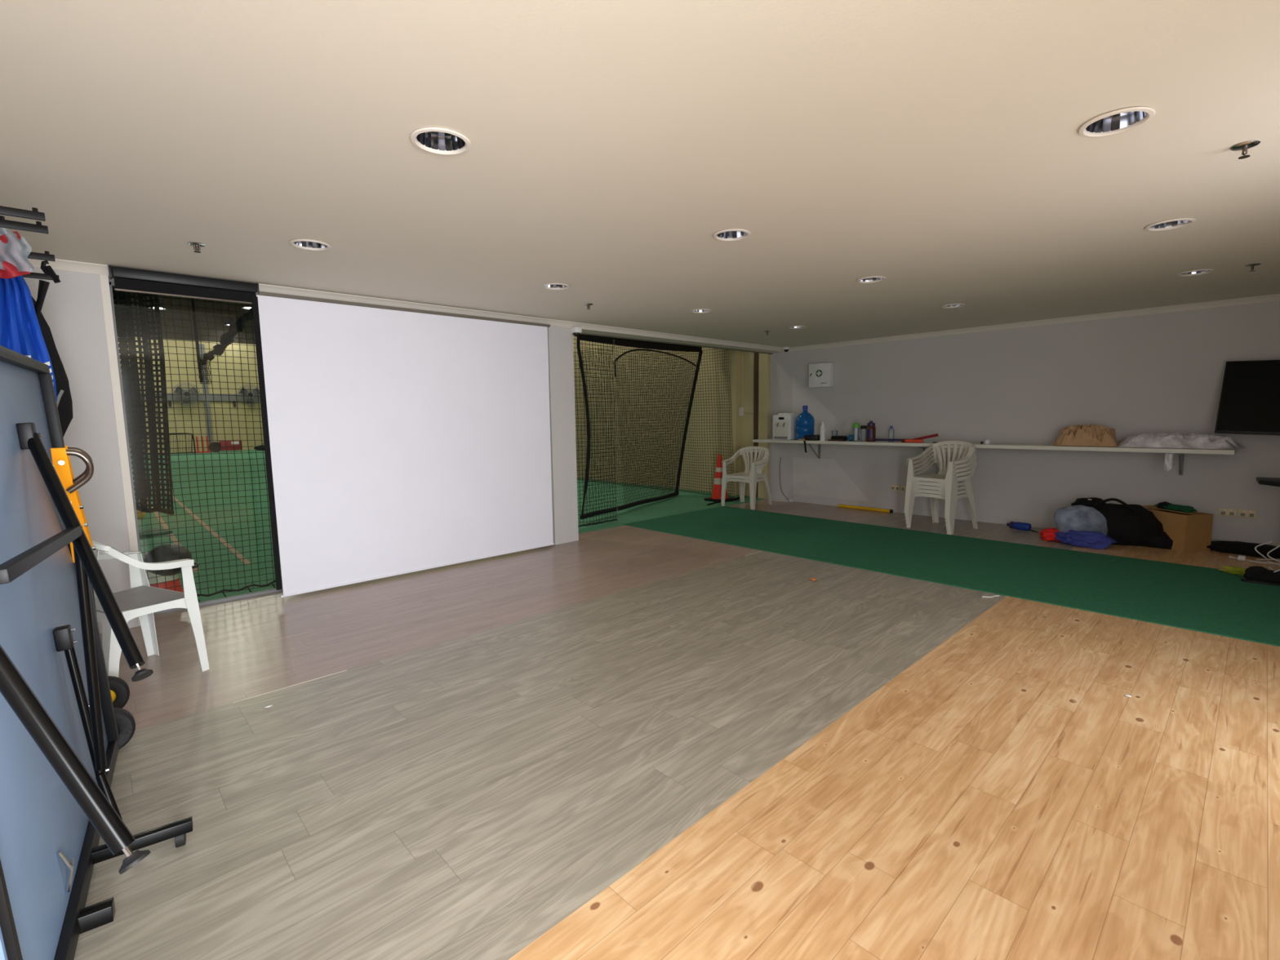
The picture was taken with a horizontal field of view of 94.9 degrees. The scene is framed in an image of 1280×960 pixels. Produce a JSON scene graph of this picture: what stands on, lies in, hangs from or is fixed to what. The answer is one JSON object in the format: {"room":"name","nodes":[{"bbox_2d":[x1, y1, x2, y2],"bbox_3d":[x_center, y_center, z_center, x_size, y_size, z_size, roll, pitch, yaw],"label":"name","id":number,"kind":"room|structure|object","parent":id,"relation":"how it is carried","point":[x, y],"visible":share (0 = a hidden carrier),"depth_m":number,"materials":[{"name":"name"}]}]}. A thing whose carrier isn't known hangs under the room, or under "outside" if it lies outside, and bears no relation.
{"room":"sports facility","nodes":[
{"label":"sports facility","id":0,"kind":"room"},
{"bbox_2d":[23,267,130,592],"bbox_3d":[-4.007,-0.254,3.583,1.300,2.620,0.276,-7,9,-43],"label":"wall","id":1,"kind":"structure","parent":0,"point":[73,310],"depth_m":3.80,"materials":[{"name":"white paint"}]},
{"bbox_2d":[26,257,108,275],"bbox_3d":[-3.873,-1.302,3.382,1.200,0.056,0.056,-7,9,-43],"label":"trim","id":2,"kind":"structure","parent":1,"relation":"attached to","point":[59,264],"depth_m":3.69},
{"bbox_2d":[97,617,138,634],"bbox_3d":[-3.867,1.013,3.635,1.158,0.085,0.014,-7,9,-43],"label":"baseboard","id":3,"kind":"structure","parent":1,"relation":"attached to","point":[133,623],"depth_m":4.00,"materials":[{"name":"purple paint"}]},
{"bbox_2d":[99,274,140,626],"bbox_3d":[-3.451,-0.162,3.925,0.042,2.345,0.006,-7,9,-43],"label":"trim","id":4,"kind":"structure","parent":1,"relation":"attached to","point":[104,285],"depth_m":3.89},
{"bbox_2d":[108,281,283,614],"bbox_3d":[-2.363,-0.328,5.291,3.430,2.345,0.050,-7,9,-43],"label":"window","id":5,"kind":"structure","parent":1,"relation":"in","point":[111,284],"depth_m":4.15,"materials":[{"name":"grey plastic"}]},
{"bbox_2d":[111,286,174,515],"bbox_3d":[-4.370,-2.372,4.688,0.666,5.422,0.271,-7,9,-43],"label":"curtain","id":6,"kind":"object","parent":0,"point":[148,366],"visible":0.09,"depth_m":4.96,"materials":[{"name":"fabric"}]},
{"bbox_2d":[111,287,243,305],"bbox_3d":[-14.626,-7.162,14.119,17.600,0.200,30.500,-7,9,-43],"label":"ceiling","id":7,"kind":"structure","parent":0,"point":[210,301],"depth_m":27.47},
{"bbox_2d":[191,298,253,383],"bbox_3d":[-2.691,-3.674,6.081,3.467,5.379,0.106,-7,9,-43],"label":"net","id":8,"kind":"object","parent":7,"relation":"hanging from","point":[247,316],"visible":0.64,"depth_m":5.25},
{"bbox_2d":[112,293,255,344],"bbox_3d":[-24.460,-7.178,24.683,17.300,1.950,0.200,-7,9,-43],"label":"wall","id":9,"kind":"structure","parent":0,"point":[177,316],"depth_m":27.87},
{"bbox_2d":[117,337,263,454],"bbox_3d":[-24.370,-3.597,25.037,17.300,5.250,0.200,-7,9,-43],"label":"wall","id":10,"kind":"structure","parent":0,"point":[182,370],"depth_m":28.38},
{"bbox_2d":[140,392,260,406],"bbox_3d":[-21.805,-3.707,27.203,10.000,0.620,0.170,-7,9,-43],"label":"wall rail","id":11,"kind":"object","parent":10,"relation":"attached to","point":[233,398],"visible":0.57,"depth_m":28.20,"materials":[{"name":"grey metal"}]},
{"bbox_2d":[172,382,200,405],"bbox_3d":[-21.164,-3.996,27.363,1.058,1.058,0.579,-7,9,-43],"label":"wall fan","id":12,"kind":"object","parent":11,"relation":"attached to","point":[192,391],"visible":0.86,"depth_m":27.17,"materials":[{"name":"grey plastic"}]},
{"bbox_2d":[237,383,260,405],"bbox_3d":[-19.347,-4.210,29.067,1.058,1.058,0.579,-7,9,-43],"label":"wall fan","id":13,"kind":"object","parent":11,"relation":"attached to","point":[254,393],"visible":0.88,"depth_m":28.88,"materials":[{"name":"paint"}]},
{"bbox_2d":[107,266,782,353],"bbox_3d":[-0.689,-1.812,6.583,7.880,0.275,0.276,-7,9,-43],"label":"wall","id":14,"kind":"structure","parent":0,"point":[590,331],"depth_m":7.52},
{"bbox_2d":[258,283,784,351],"bbox_3d":[-0.271,-1.726,6.758,7.050,0.056,0.056,-7,9,-43],"label":"trim","id":15,"kind":"structure","parent":14,"relation":"attached to","point":[262,287],"depth_m":5.64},
{"bbox_2d":[579,333,773,354],"bbox_3d":[0.602,-1.837,7.954,4.132,0.013,0.040,-7,9,-43],"label":"trim","id":16,"kind":"structure","parent":14,"relation":"in","point":[588,334],"depth_m":7.74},
{"bbox_2d":[547,325,576,544],"bbox_3d":[-0.926,-0.617,6.471,0.318,2.620,0.276,-7,9,-43],"label":"wall","id":17,"kind":"structure","parent":0,"point":[560,337],"depth_m":6.37,"materials":[{"name":"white paint"}]},
{"bbox_2d":[251,291,554,597],"bbox_3d":[-1.883,-0.347,5.323,2.625,2.314,0.059,-7,9,-43],"label":"projection screen","id":18,"kind":"object","parent":17,"relation":"attached to","point":[397,441],"visible":1,"depth_m":5.08,"materials":[{"name":"white fabric"}]},
{"bbox_2d":[548,327,578,545],"bbox_3d":[-0.827,-0.471,6.385,0.318,2.345,0.005,-7,9,-43],"label":"trim","id":19,"kind":"structure","parent":17,"relation":"attached to","point":[575,538],"depth_m":6.43,"materials":[{"name":"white paint"}]},
{"bbox_2d":[570,326,582,336],"bbox_3d":[-0.688,-1.598,6.338,0.090,0.098,0.090,-7,9,-43],"label":"sensor","id":20,"kind":"object","parent":17,"relation":"attached to","point":[575,331],"visible":1,"depth_m":6.31,"materials":[{"name":"white plastic"}]},
{"bbox_2d":[0,0,1279,347],"bbox_3d":[1.108,-1.458,3.831,9.280,0.001,6.224,-7,9,-43],"label":"ceiling","id":21,"kind":"structure","parent":0,"point":[934,148],"depth_m":2.27,"materials":[{"name":"paint"}]},
{"bbox_2d":[108,265,259,304],"bbox_3d":[-3.120,-1.336,4.063,0.819,0.150,0.080,-7,9,-43],"label":"roller blind","id":22,"kind":"object","parent":21,"relation":"attached to","point":[126,279],"visible":0.98,"depth_m":4.02,"materials":[{"name":"black plastic"}]},
{"bbox_2d":[187,241,205,253],"bbox_3d":[-2.528,-1.324,3.350,0.084,0.047,0.084,-7,9,-43],"label":"sprinkler head","id":23,"kind":"object","parent":21,"relation":"attached to","point":[196,245],"visible":1,"depth_m":3.34},
{"bbox_2d":[288,239,331,250],"bbox_3d":[-1.903,-1.422,3.384,0.214,0.141,0.214,-7,9,-43],"label":"recessed light","id":24,"kind":"object","parent":21,"relation":"in","point":[306,244],"visible":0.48,"depth_m":3.44,"materials":[{"name":"paint"}]},
{"bbox_2d":[409,127,471,155],"bbox_3d":[-0.731,-1.305,2.147,0.214,0.141,0.214,-7,9,-43],"label":"recessed light","id":25,"kind":"object","parent":21,"relation":"in","point":[436,140],"visible":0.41,"depth_m":2.21,"materials":[{"name":"paint"}]},
{"bbox_2d":[542,283,569,289],"bbox_3d":[-0.653,-1.569,4.556,0.214,0.141,0.214,-7,9,-43],"label":"recessed light","id":26,"kind":"object","parent":21,"relation":"in","point":[548,286],"visible":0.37,"depth_m":4.62,"materials":[{"name":"paint"}]},
{"bbox_2d":[690,308,712,313],"bbox_3d":[0.597,-1.716,5.728,0.214,0.141,0.214,-7,9,-43],"label":"recessed light","id":27,"kind":"object","parent":21,"relation":"in","point":[698,310],"visible":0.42,"depth_m":5.79,"materials":[{"name":"paint"}]},
{"bbox_2d":[712,228,751,240],"bbox_3d":[0.520,-1.452,3.319,0.214,0.141,0.214,-7,9,-43],"label":"recessed light","id":28,"kind":"object","parent":21,"relation":"in","point":[731,234],"visible":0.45,"depth_m":3.39,"materials":[{"name":"paint"}]},
{"bbox_2d":[856,275,886,283],"bbox_3d":[1.770,-1.600,4.491,0.214,0.141,0.214,-7,9,-43],"label":"recessed light","id":29,"kind":"object","parent":21,"relation":"in","point":[871,279],"visible":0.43,"depth_m":4.55,"materials":[{"name":"paint"}]},
{"bbox_2d":[940,303,964,308],"bbox_3d":[3.020,-1.747,5.663,0.214,0.141,0.214,-7,9,-43],"label":"recessed light","id":30,"kind":"object","parent":21,"relation":"in","point":[950,305],"visible":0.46,"depth_m":5.71,"materials":[{"name":"paint"}]},
{"bbox_2d":[1078,106,1155,137],"bbox_3d":[1.692,-1.336,2.083,0.214,0.141,0.214,-7,9,-43],"label":"recessed light","id":31,"kind":"object","parent":21,"relation":"in","point":[1119,121],"visible":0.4,"depth_m":2.13,"materials":[{"name":"paint"}]},
{"bbox_2d":[1144,217,1195,231],"bbox_3d":[2.942,-1.483,3.255,0.214,0.141,0.214,-7,9,-43],"label":"recessed light","id":32,"kind":"object","parent":21,"relation":"in","point":[1172,224],"visible":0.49,"depth_m":3.30,"materials":[{"name":"paint"}]},
{"bbox_2d":[1176,268,1214,276],"bbox_3d":[4.193,-1.631,4.427,0.214,0.141,0.214,-7,9,-43],"label":"recessed light","id":33,"kind":"object","parent":21,"relation":"in","point":[1197,272],"visible":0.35,"depth_m":4.46,"materials":[{"name":"paint"}]},
{"bbox_2d":[1230,140,1260,159],"bbox_3d":[2.364,-1.285,2.295,0.084,0.047,0.084,-7,9,-43],"label":"sprinkler head","id":34,"kind":"object","parent":21,"relation":"attached to","point":[1243,147],"visible":1,"depth_m":2.29},
{"bbox_2d":[74,449,1279,959],"bbox_3d":[-12.283,0.241,12.549,17.200,0.050,37.000,-7,9,-43],"label":"floor","id":35,"kind":"structure","parent":0,"point":[460,798],"depth_m":2.34,"materials":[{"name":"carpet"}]},
{"bbox_2d":[50,445,135,749],"bbox_3d":[-2.331,0.511,2.392,0.323,1.305,0.965,-7,9,-43],"label":"hand truck","id":36,"kind":"object","parent":35,"relation":"on","point":[119,688],"visible":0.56,"depth_m":2.27,"materials":[{"name":"orange paint"}]},
{"bbox_2d":[0,345,193,959],"bbox_3d":[-1.720,0.439,1.544,0.755,1.612,1.771,-6,8,-37],"label":"table","id":37,"kind":"object","parent":35,"relation":"on","point":[59,732],"visible":1,"depth_m":1.63,"materials":[{"name":"metal"}]},
{"bbox_2d":[91,540,209,677],"bbox_3d":[-2.785,0.665,3.176,0.612,0.844,0.463,2,7,25],"label":"plastic chair","id":38,"kind":"object","parent":35,"relation":"on","point":[140,601],"visible":0.49,"depth_m":3.21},
{"bbox_2d":[138,528,172,538],"bbox_3d":[-6.210,0.673,7.297,0.450,0.040,0.500,3,7,29],"label":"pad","id":39,"kind":"object","parent":35,"relation":"on","point":[155,533],"visible":0.45,"depth_m":7.32,"materials":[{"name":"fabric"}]},
{"bbox_2d":[143,553,183,591],"bbox_3d":[-3.840,0.759,4.691,0.360,0.360,0.360,-7,9,-43],"label":"bag","id":40,"kind":"object","parent":35,"relation":"on","point":[160,580],"visible":0.19,"depth_m":4.63,"materials":[{"name":"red fabric"}]},
{"bbox_2d":[143,543,199,576],"bbox_3d":[-3.738,0.638,4.683,0.335,0.253,0.338,-7,9,-43],"label":"helmet","id":41,"kind":"object","parent":40,"relation":"on","point":[182,550],"visible":0.54,"depth_m":4.60,"materials":[{"name":"plastic"}]},
{"bbox_2d":[143,432,195,453],"bbox_3d":[-21.227,-1.622,26.334,1.960,0.956,0.746,-7,9,-43],"label":"goal","id":42,"kind":"object","parent":35,"relation":"on","point":[192,439],"visible":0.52,"depth_m":26.70,"materials":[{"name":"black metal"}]},
{"bbox_2d":[146,497,199,572],"bbox_3d":[-6.939,0.571,8.496,0.050,0.002,8.251,-7,8,-42],"label":"court line","id":43,"kind":"object","parent":35,"relation":"on","point":[164,525],"visible":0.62,"depth_m":7.69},
{"bbox_2d":[113,290,282,601],"bbox_3d":[-3.332,-0.288,4.546,1.200,2.453,0.051,-7,9,-43],"label":"safety net","id":44,"kind":"object","parent":35,"relation":"on","point":[117,292],"visible":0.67,"depth_m":4.50,"materials":[{"name":"fabric"}]},
{"bbox_2d":[195,435,211,453],"bbox_3d":[-20.317,-1.644,27.268,0.600,0.760,0.160,-7,9,-43],"label":"stump","id":45,"kind":"object","parent":35,"relation":"on","point":[206,437],"visible":0.86,"depth_m":27.25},
{"bbox_2d":[160,486,250,564],"bbox_3d":[-7.163,0.486,9.311,0.050,0.002,9.751,-7,8,-43],"label":"court line","id":46,"kind":"object","parent":35,"relation":"on","point":[215,534],"visible":0.69,"depth_m":7.30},
{"bbox_2d":[199,343,213,451],"bbox_3d":[-20.796,-3.917,28.154,0.200,5.100,0.150,-7,9,-43],"label":"wall post","id":47,"kind":"object","parent":35,"relation":"on","point":[206,391],"visible":0.43,"depth_m":28.14,"materials":[{"name":"grey metal"}]},
{"bbox_2d":[208,440,242,452],"bbox_3d":[-19.560,-1.591,27.704,1.265,0.515,0.415,-7,9,-43],"label":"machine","id":48,"kind":"object","parent":35,"relation":"on","point":[221,443],"visible":0.83,"depth_m":27.55,"materials":[{"name":"red plastic"}]},
{"bbox_2d":[232,670,346,702],"bbox_3d":[-1.828,1.083,3.092,0.530,0.002,0.006,-7,9,-43],"label":"strip","id":49,"kind":"object","parent":35,"relation":"on","point":[344,670],"visible":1,"depth_m":3.08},
{"bbox_2d":[573,335,617,527],"bbox_3d":[-0.686,-0.586,7.238,1.019,2.345,0.049,-7,9,-43],"label":"net","id":50,"kind":"object","parent":35,"relation":"on","point":[575,339],"visible":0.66,"depth_m":7.37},
{"bbox_2d":[576,333,702,519],"bbox_3d":[0.043,-1.245,8.919,0.333,3.292,3.450,3,7,33],"label":"net","id":51,"kind":"object","parent":35,"relation":"on","point":[621,342],"visible":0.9,"depth_m":8.78,"materials":[{"name":"black fabric"}]},
{"bbox_2d":[573,345,734,497],"bbox_3d":[-0.586,-1.298,11.881,0.082,2.768,6.241,-7,9,-43],"label":"netting","id":52,"kind":"object","parent":35,"relation":"on","point":[621,349],"visible":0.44,"depth_m":10.80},
{"bbox_2d":[613,348,696,503],"bbox_3d":[0.244,-0.858,9.429,0.277,2.364,2.476,3,7,33],"label":"net","id":53,"kind":"object","parent":35,"relation":"on","point":[651,350],"visible":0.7,"depth_m":9.24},
{"bbox_2d":[704,454,733,502],"bbox_3d":[1.291,-0.039,9.508,0.360,0.745,0.360,-7,9,-43],"label":"traffic cone","id":54,"kind":"object","parent":35,"relation":"on","point":[717,489],"visible":0.8,"depth_m":9.44,"materials":[{"name":"orange plastic"}]},
{"bbox_2d":[721,448,772,509],"bbox_3d":[1.628,-0.029,8.906,0.612,0.844,0.579,4,8,40],"label":"plastic chair","id":55,"kind":"object","parent":35,"relation":"on","point":[740,480],"visible":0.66,"depth_m":8.86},
{"bbox_2d":[720,446,771,506],"bbox_3d":[1.619,-0.074,8.891,0.612,0.844,0.579,4,8,40],"label":"plastic chair","id":56,"kind":"object","parent":55,"relation":"on","point":[752,474],"visible":1,"depth_m":8.88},
{"bbox_2d":[838,504,893,513],"bbox_3d":[3.211,0.406,8.381,0.052,0.052,0.790,-7,9,-43],"label":"bar","id":57,"kind":"object","parent":35,"relation":"on","point":[839,505],"visible":1,"depth_m":8.35,"materials":[{"name":"plastic"}]},
{"bbox_2d":[906,456,977,534],"bbox_3d":[3.594,0.154,6.949,0.579,0.844,0.612,-5,7,-32],"label":"plastic chair","id":58,"kind":"object","parent":35,"relation":"on","point":[933,496],"visible":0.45,"depth_m":6.88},
{"bbox_2d":[906,452,977,530],"bbox_3d":[3.582,0.108,6.936,0.579,0.844,0.612,-5,7,-32],"label":"plastic chair","id":59,"kind":"object","parent":58,"relation":"on","point":[969,471],"visible":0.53,"depth_m":6.83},
{"bbox_2d":[905,448,977,526],"bbox_3d":[3.569,0.063,6.924,0.579,0.844,0.612,-5,7,-32],"label":"plastic chair","id":60,"kind":"object","parent":59,"relation":"on","point":[966,468],"visible":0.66,"depth_m":6.83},
{"bbox_2d":[904,444,976,522],"bbox_3d":[3.557,0.017,6.911,0.579,0.844,0.612,-5,7,-32],"label":"plastic chair","id":61,"kind":"object","parent":60,"relation":"on","point":[968,463],"visible":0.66,"depth_m":6.86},
{"bbox_2d":[904,440,975,519],"bbox_3d":[3.544,-0.029,6.899,0.579,0.844,0.612,-5,7,-32],"label":"plastic chair","id":62,"kind":"object","parent":61,"relation":"on","point":[946,477],"visible":0.93,"depth_m":6.91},
{"bbox_2d":[622,506,1279,646],"bbox_3d":[2.729,0.704,5.887,2.030,0.008,6.440,-7,9,-43],"label":"mat","id":63,"kind":"object","parent":35,"relation":"on","point":[1213,601],"visible":1,"depth_m":5.10,"materials":[{"name":"carpet"}]},
{"bbox_2d":[1219,565,1246,575],"bbox_3d":[4.974,0.750,4.826,0.171,0.058,0.325,-7,9,-43],"label":"glove","id":64,"kind":"object","parent":63,"relation":"on","point":[1233,570],"visible":0.51,"depth_m":4.84,"materials":[{"name":"fabric"}]},
{"bbox_2d":[1240,565,1279,586],"bbox_3d":[4.915,0.742,4.564,0.340,0.133,0.113,3,7,32],"label":"shoe","id":65,"kind":"object","parent":63,"relation":"on","point":[1256,575],"visible":1,"depth_m":4.57,"materials":[{"name":"fabric"}]},
{"bbox_2d":[1006,521,1037,532],"bbox_3d":[4.412,0.538,6.774,0.089,0.097,0.324,-5,8,-35],"label":"bottle","id":66,"kind":"object","parent":35,"relation":"on","point":[1018,526],"visible":1,"depth_m":6.76,"materials":[{"name":"plastic"}]},
{"bbox_2d":[1039,528,1060,542],"bbox_3d":[4.413,0.574,6.226,0.311,0.134,0.278,3,7,29],"label":"cloth","id":67,"kind":"object","parent":35,"relation":"on","point":[1048,534],"visible":0.68,"depth_m":6.19,"materials":[{"name":"fabric"}]},
{"bbox_2d":[1053,505,1107,535],"bbox_3d":[4.567,0.457,6.068,0.476,0.391,0.234,2,7,27],"label":"plastic bag","id":68,"kind":"object","parent":35,"relation":"on","point":[1067,518],"visible":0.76,"depth_m":6.00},
{"bbox_2d":[1055,529,1117,549],"bbox_3d":[4.523,0.587,5.962,0.312,0.161,0.510,-7,9,-43],"label":"cloth","id":69,"kind":"object","parent":35,"relation":"on","point":[1093,540],"visible":1,"depth_m":5.87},
{"bbox_2d":[1071,497,1173,549],"bbox_3d":[5.042,0.417,5.998,1.034,0.486,0.461,3,7,32],"label":"duffel bag","id":70,"kind":"object","parent":35,"relation":"on","point":[1134,525],"visible":0.7,"depth_m":5.88,"materials":[{"name":"black fabric"}]},
{"bbox_2d":[1142,505,1213,552],"bbox_3d":[5.336,0.476,5.859,0.308,0.386,0.443,-2,6,-7],"label":"cardboard box","id":71,"kind":"object","parent":35,"relation":"on","point":[1192,531],"visible":0.61,"depth_m":5.66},
{"bbox_2d":[1154,501,1197,512],"bbox_3d":[5.307,0.263,5.809,0.169,0.084,0.393,-2,6,-7],"label":"pads","id":72,"kind":"object","parent":71,"relation":"on","point":[1163,505],"visible":0.98,"depth_m":5.78,"materials":[{"name":"fabric"}]},
{"bbox_2d":[1206,540,1279,558],"bbox_3d":[5.770,0.647,5.498,0.263,0.104,0.869,-7,9,-43],"label":"bag","id":73,"kind":"object","parent":35,"relation":"on","point":[1246,548],"visible":0.85,"depth_m":5.50,"materials":[{"name":"fabric"}]},
{"bbox_2d":[1229,541,1279,564],"bbox_3d":[5.616,0.625,5.300,0.309,0.206,0.407,-7,9,-43],"label":"cable","id":74,"kind":"object","parent":35,"relation":"on","point":[1242,557],"visible":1,"depth_m":5.30,"materials":[{"name":"white plastic"}]},
{"bbox_2d":[1256,476,1279,486],"bbox_3d":[5.832,0.392,4.945,0.550,0.735,0.940,-7,9,-43],"label":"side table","id":75,"kind":"object","parent":35,"relation":"on","point":[1275,482],"visible":1,"depth_m":5.15,"materials":[{"name":"black plastic"}]},
{"bbox_2d":[573,301,1279,545],"bbox_3d":[-6.093,-3.998,18.020,0.220,7.000,37.000,-7,9,-43],"label":"wall","id":76,"kind":"structure","parent":0,"point":[1163,372],"depth_m":6.95,"materials":[{"name":"grey paint"}]},
{"bbox_2d":[731,350,739,496],"bbox_3d":[1.583,-3.213,9.722,0.100,7.000,0.100,-7,9,-43],"label":"trim","id":77,"kind":"structure","parent":76,"relation":"attached to","point":[735,354],"depth_m":9.91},
{"bbox_2d":[738,351,753,415],"bbox_3d":[1.799,-1.901,9.694,0.050,1.670,0.386,-7,9,-43],"label":"conduit","id":78,"kind":"object","parent":76,"relation":"attached to","point":[741,410],"visible":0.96,"depth_m":9.84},
{"bbox_2d":[753,352,759,497],"bbox_3d":[1.930,-1.298,9.637,0.040,3.200,0.120,-7,9,-43],"label":"trim","id":79,"kind":"structure","parent":76,"relation":"attached to","point":[756,354],"depth_m":9.64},
{"bbox_2d":[757,352,770,498],"bbox_3d":[2.017,-1.286,9.517,0.080,3.200,0.175,-7,9,-43],"label":"trim","id":80,"kind":"structure","parent":76,"relation":"attached to","point":[764,366],"depth_m":9.49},
{"bbox_2d":[791,376,835,438],"bbox_3d":[2.632,-1.116,8.910,0.001,0.954,0.751,-7,9,-43],"label":"wall patch","id":81,"kind":"structure","parent":76,"relation":"attached to","point":[801,397],"depth_m":8.92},
{"bbox_2d":[808,362,834,387],"bbox_3d":[2.683,-1.550,8.697,0.141,0.345,0.345,-7,9,-43],"label":"box","id":82,"kind":"object","parent":76,"relation":"attached to","point":[820,375],"visible":1,"depth_m":8.63,"materials":[{"name":"white plastic"}]},
{"bbox_2d":[793,457,869,501],"bbox_3d":[2.847,-0.026,8.817,0.001,0.580,1.260,-7,9,-43],"label":"wall patch","id":83,"kind":"structure","parent":76,"relation":"attached to","point":[824,477],"depth_m":8.89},
{"bbox_2d":[890,484,906,491],"bbox_3d":[3.554,0.109,8.069,0.016,0.075,0.203,-7,9,-43],"label":"wall outlet","id":84,"kind":"object","parent":76,"relation":"attached to","point":[894,487],"visible":0.81,"depth_m":8.07,"materials":[{"name":"plastic"}]},
{"bbox_2d":[752,438,1235,475],"bbox_3d":[3.764,-0.329,7.448,0.478,0.290,5.320,-7,9,-43],"label":"shelf","id":85,"kind":"object","parent":76,"relation":"attached to","point":[1180,451],"visible":0.78,"depth_m":6.49,"materials":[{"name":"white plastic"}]},
{"bbox_2d":[773,413,798,439],"bbox_3d":[2.213,-0.818,8.951,0.300,0.405,0.346,4,8,38],"label":"water dispenser","id":86,"kind":"object","parent":85,"relation":"on","point":[784,424],"visible":0.98,"depth_m":8.84,"materials":[{"name":"white plastic"}]},
{"bbox_2d":[795,405,814,439],"bbox_3d":[2.453,-0.850,8.725,0.270,0.510,0.270,-7,9,-43],"label":"water bottle","id":87,"kind":"object","parent":85,"relation":"on","point":[805,421],"visible":0.88,"depth_m":8.63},
{"bbox_2d":[798,435,820,440],"bbox_3d":[2.487,-0.621,8.610,0.280,0.080,0.170,3,8,35],"label":"glasses case","id":88,"kind":"object","parent":85,"relation":"on","point":[806,437],"visible":0.98,"depth_m":8.54,"materials":[{"name":"black plastic"}]},
{"bbox_2d":[820,422,825,440],"bbox_3d":[2.615,-0.693,8.395,0.072,0.265,0.072,-7,9,-43],"label":"bottle","id":89,"kind":"object","parent":85,"relation":"on","point":[822,426],"visible":0.98,"depth_m":8.37,"materials":[{"name":"white plastic"}]},
{"bbox_2d":[827,435,847,440],"bbox_3d":[2.797,-0.588,8.307,0.230,0.070,0.160,4,8,41],"label":"pouch","id":90,"kind":"object","parent":85,"relation":"on","point":[833,437],"visible":0.99,"depth_m":8.25,"materials":[{"name":"black fabric"}]},
{"bbox_2d":[853,422,859,441],"bbox_3d":[2.989,-0.661,8.118,0.090,0.250,0.090,-7,9,-43],"label":"shaker bottle","id":91,"kind":"object","parent":85,"relation":"on","point":[855,424],"visible":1,"depth_m":8.11,"materials":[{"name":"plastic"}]},
{"bbox_2d":[866,421,875,441],"bbox_3d":[3.109,-0.654,7.901,0.122,0.280,0.120,-7,9,-43],"label":"bottle","id":92,"kind":"object","parent":85,"relation":"on","point":[870,428],"visible":0.98,"depth_m":7.86,"materials":[{"name":"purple plastic"}]},
{"bbox_2d":[873,433,938,441],"bbox_3d":[3.434,-0.557,7.636,0.824,0.102,0.106,5,8,42],"label":"bat","id":93,"kind":"object","parent":85,"relation":"on","point":[936,434],"visible":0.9,"depth_m":7.63,"materials":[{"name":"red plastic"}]},
{"bbox_2d":[901,439,923,442],"bbox_3d":[3.486,-0.502,7.520,0.044,0.046,0.270,-6,8,-39],"label":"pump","id":94,"kind":"object","parent":85,"relation":"on","point":[902,440],"visible":1,"depth_m":7.51,"materials":[{"name":"red plastic"}]},
{"bbox_2d":[1054,424,1118,446],"bbox_3d":[4.807,-0.485,6.311,0.407,0.231,0.578,-7,9,-43],"label":"bag","id":95,"kind":"object","parent":85,"relation":"on","point":[1094,435],"visible":0.99,"depth_m":6.20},
{"bbox_2d":[1164,453,1173,472],"bbox_3d":[5.166,-0.174,5.738,0.050,0.203,0.057,-7,9,-43],"label":"rag","id":96,"kind":"object","parent":85,"relation":"hanging from","point":[1168,458],"visible":0.95,"depth_m":5.73,"materials":[{"name":"white fabric"}]},
{"bbox_2d":[1115,432,1245,449],"bbox_3d":[5.307,-0.395,5.793,0.436,0.148,0.949,-7,9,-43],"label":"plastic film","id":97,"kind":"object","parent":85,"relation":"on","point":[1162,440],"visible":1,"depth_m":5.70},
{"bbox_2d":[770,493,1278,546],"bbox_3d":[4.311,0.485,7.311,0.014,0.085,6.400,-7,9,-43],"label":"baseboard","id":98,"kind":"structure","parent":76,"relation":"attached to","point":[992,519],"depth_m":7.82,"materials":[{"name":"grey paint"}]},
{"bbox_2d":[787,293,1279,351],"bbox_3d":[4.354,-1.819,6.944,0.056,0.056,6.124,-7,9,-43],"label":"trim","id":99,"kind":"structure","parent":76,"relation":"attached to","point":[1269,298],"depth_m":6.53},
{"bbox_2d":[1218,507,1256,518],"bbox_3d":[5.800,0.321,5.700,0.016,0.075,0.252,-7,9,-43],"label":"wall outlet","id":100,"kind":"object","parent":76,"relation":"attached to","point":[1222,512],"visible":1,"depth_m":5.69,"materials":[{"name":"plastic"}]},
{"bbox_2d":[1214,360,1279,435],"bbox_3d":[5.918,-0.728,5.171,0.364,0.717,1.176,-7,9,-43],"label":"television","id":101,"kind":"object","parent":76,"relation":"attached to","point":[1250,399],"visible":1,"depth_m":5.41,"materials":[{"name":"black plastic"}]},
{"bbox_3d":[-2.219,0.020,0.815,0.120,2.620,6.224,-7,9,-43],"label":"wall","id":102,"kind":"structure","parent":0,"visible":0},
{"bbox_2d":[0,205,60,315],"bbox_3d":[-2.738,-0.821,2.071,0.981,0.283,1.270,-7,9,-43],"label":"rack","id":103,"kind":"object","parent":102,"relation":"attached to","point":[49,273],"visible":0.83,"depth_m":2.10,"materials":[{"name":"black metal"}]},
{"bbox_2d":[0,226,34,279],"bbox_3d":[-2.556,-0.918,2.316,0.220,0.230,0.060,-7,9,-43],"label":"plastic bag","id":104,"kind":"object","parent":103,"relation":"hanging from","point":[14,263],"visible":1,"depth_m":2.35,"materials":[{"name":"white plastic"}]},
{"bbox_2d":[0,275,57,400],"bbox_3d":[-2.912,-0.606,2.567,0.478,0.627,0.160,-7,9,-43],"label":"jersey","id":105,"kind":"object","parent":103,"relation":"hanging from","point":[20,332],"visible":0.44,"depth_m":2.63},
{"bbox_2d":[31,295,72,437],"bbox_3d":[-2.918,-0.420,2.783,0.319,0.990,0.128,-7,9,-43],"label":"jacket","id":106,"kind":"object","parent":103,"relation":"hanging from","point":[64,403],"visible":0.23,"depth_m":2.85,"materials":[{"name":"fabric"}]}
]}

